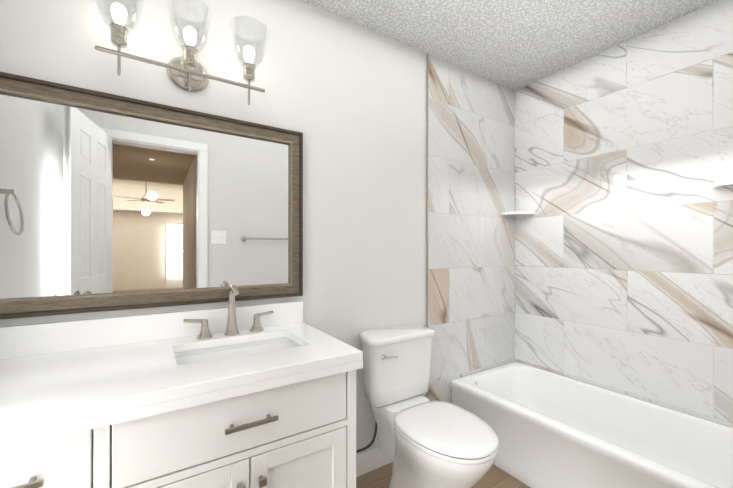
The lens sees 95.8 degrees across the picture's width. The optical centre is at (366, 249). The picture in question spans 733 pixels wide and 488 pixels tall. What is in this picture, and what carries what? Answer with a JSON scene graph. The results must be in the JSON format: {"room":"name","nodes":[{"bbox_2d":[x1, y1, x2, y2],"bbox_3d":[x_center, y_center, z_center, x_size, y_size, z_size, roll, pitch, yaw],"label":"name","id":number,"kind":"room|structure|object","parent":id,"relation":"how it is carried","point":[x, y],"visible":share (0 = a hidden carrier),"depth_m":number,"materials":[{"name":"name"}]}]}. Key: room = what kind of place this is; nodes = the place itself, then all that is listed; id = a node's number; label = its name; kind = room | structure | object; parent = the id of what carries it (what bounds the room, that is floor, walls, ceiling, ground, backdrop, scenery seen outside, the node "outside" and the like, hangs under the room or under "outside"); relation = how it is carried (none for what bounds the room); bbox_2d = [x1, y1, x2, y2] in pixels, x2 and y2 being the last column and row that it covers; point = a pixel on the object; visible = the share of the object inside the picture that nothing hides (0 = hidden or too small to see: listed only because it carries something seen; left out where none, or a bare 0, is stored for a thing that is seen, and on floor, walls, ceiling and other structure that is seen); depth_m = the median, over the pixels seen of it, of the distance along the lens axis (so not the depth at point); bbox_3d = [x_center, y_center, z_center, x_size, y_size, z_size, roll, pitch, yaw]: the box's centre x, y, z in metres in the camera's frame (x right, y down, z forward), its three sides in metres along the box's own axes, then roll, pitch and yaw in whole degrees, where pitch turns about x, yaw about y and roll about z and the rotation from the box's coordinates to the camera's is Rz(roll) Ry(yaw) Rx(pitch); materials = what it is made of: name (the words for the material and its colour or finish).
{"room":"bathroom","nodes":[
{"label":"bathroom","id":0,"kind":"room"},
{"bbox_2d":[0,0,425,455],"bbox_3d":[-0.092,-0.003,1.838,3.074,2.440,0.120,0,0,-33],"label":"wall","id":1,"kind":"structure","parent":0,"point":[346,98],"depth_m":1.68,"materials":[{"name":"paint"}]},
{"bbox_2d":[0,72,302,318],"bbox_3d":[-0.775,-0.172,1.309,1.097,0.785,0.034,0,0,-33],"label":"framed mirror","id":2,"kind":"object","parent":1,"relation":"attached to","point":[110,202],"visible":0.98,"depth_m":1.25,"materials":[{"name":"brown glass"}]},
{"bbox_2d":[94,0,267,104],"bbox_3d":[-0.688,-0.777,1.290,0.602,0.326,0.162,0,0,-33],"label":"sconce","id":3,"kind":"object","parent":1,"relation":"attached to","point":[186,72],"visible":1,"depth_m":1.28,"materials":[{"name":"silver metal"}]},
{"bbox_2d":[356,447,392,476],"bbox_3d":[0.035,1.165,1.835,0.817,0.105,0.019,0,0,-33],"label":"baseboard","id":4,"kind":"structure","parent":1,"relation":"attached to","point":[371,460],"depth_m":1.82,"materials":[{"name":"white wood"}]},
{"bbox_2d":[426,53,427,397],"bbox_3d":[0.379,-0.002,2.062,0.006,2.440,0.012,0,0,-33],"label":"trim","id":5,"kind":"structure","parent":1,"relation":"attached to","point":[427,195],"depth_m":2.06,"materials":[{"name":"silver metal"}]},
{"bbox_2d":[428,54,514,402],"bbox_3d":[0.759,-0.002,2.305,0.896,2.440,0.010,0,0,-33],"label":"tiled wall","id":6,"kind":"structure","parent":1,"relation":"attached to","point":[471,227],"depth_m":2.26,"materials":[{"name":"tile"}]},
{"bbox_2d":[356,462,529,487],"bbox_3d":[0.328,1.241,1.179,3.074,0.050,1.680,0,0,-33],"label":"floor","id":7,"kind":"structure","parent":0,"point":[495,476],"depth_m":1.75,"materials":[{"name":"brown wood"}]},
{"bbox_2d":[0,285,362,487],"bbox_3d":[-0.628,0.679,1.077,1.107,1.074,0.580,0,0,-33],"label":"bathroom vanity","id":8,"kind":"object","parent":7,"relation":"on","point":[232,395],"visible":1,"depth_m":0.97,"materials":[{"name":"white"}]},
{"bbox_2d":[356,325,498,487],"bbox_3d":[0.232,0.827,1.544,0.554,0.780,0.720,0,0,-33],"label":"toilet","id":9,"kind":"object","parent":7,"relation":"on","point":[424,442],"visible":0.85,"depth_m":1.57,"materials":[{"name":"white ceramic"}]},
{"bbox_2d":[451,362,732,487],"bbox_3d":[1.254,1.032,1.700,0.706,0.370,1.534,0,0,-33],"label":"bathtub","id":10,"kind":"object","parent":7,"relation":"on","point":[552,430],"visible":0.88,"depth_m":1.73,"materials":[{"name":"white ceramic"}]},
{"bbox_2d":[301,0,718,90],"bbox_3d":[0.360,-1.264,1.133,3.074,0.080,1.800,0,0,-33],"label":"ceiling","id":11,"kind":"structure","parent":0,"point":[514,45],"depth_m":1.81,"materials":[{"name":"white paint"}]},
{"bbox_3d":[1.641,-0.003,1.878,0.110,2.440,1.680,0,0,-33],"label":"wall","id":12,"kind":"structure","parent":0,"visible":0},
{"bbox_2d":[515,0,732,427],"bbox_3d":[1.558,-0.003,1.897,0.010,2.440,1.560,0,0,-33],"label":"tiled wall","id":13,"kind":"structure","parent":12,"relation":"attached to","point":[624,238],"depth_m":1.90,"materials":[{"name":"tile"}]},
{"bbox_2d":[502,211,534,215],"bbox_3d":[1.114,-0.267,2.429,0.165,0.020,0.165,0,0,-33],"label":"corner shelf","id":14,"kind":"object","parent":13,"relation":"attached to","point":[518,213],"visible":1,"depth_m":2.40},
{"bbox_2d":[714,178,732,187],"bbox_3d":[1.735,-0.319,1.547,0.068,0.028,0.169,0,0,-33],"label":"soap dish","id":15,"kind":"object","parent":13,"relation":"attached to","point":[724,183],"visible":1,"depth_m":1.57,"materials":[{"name":"stone"}]}
]}

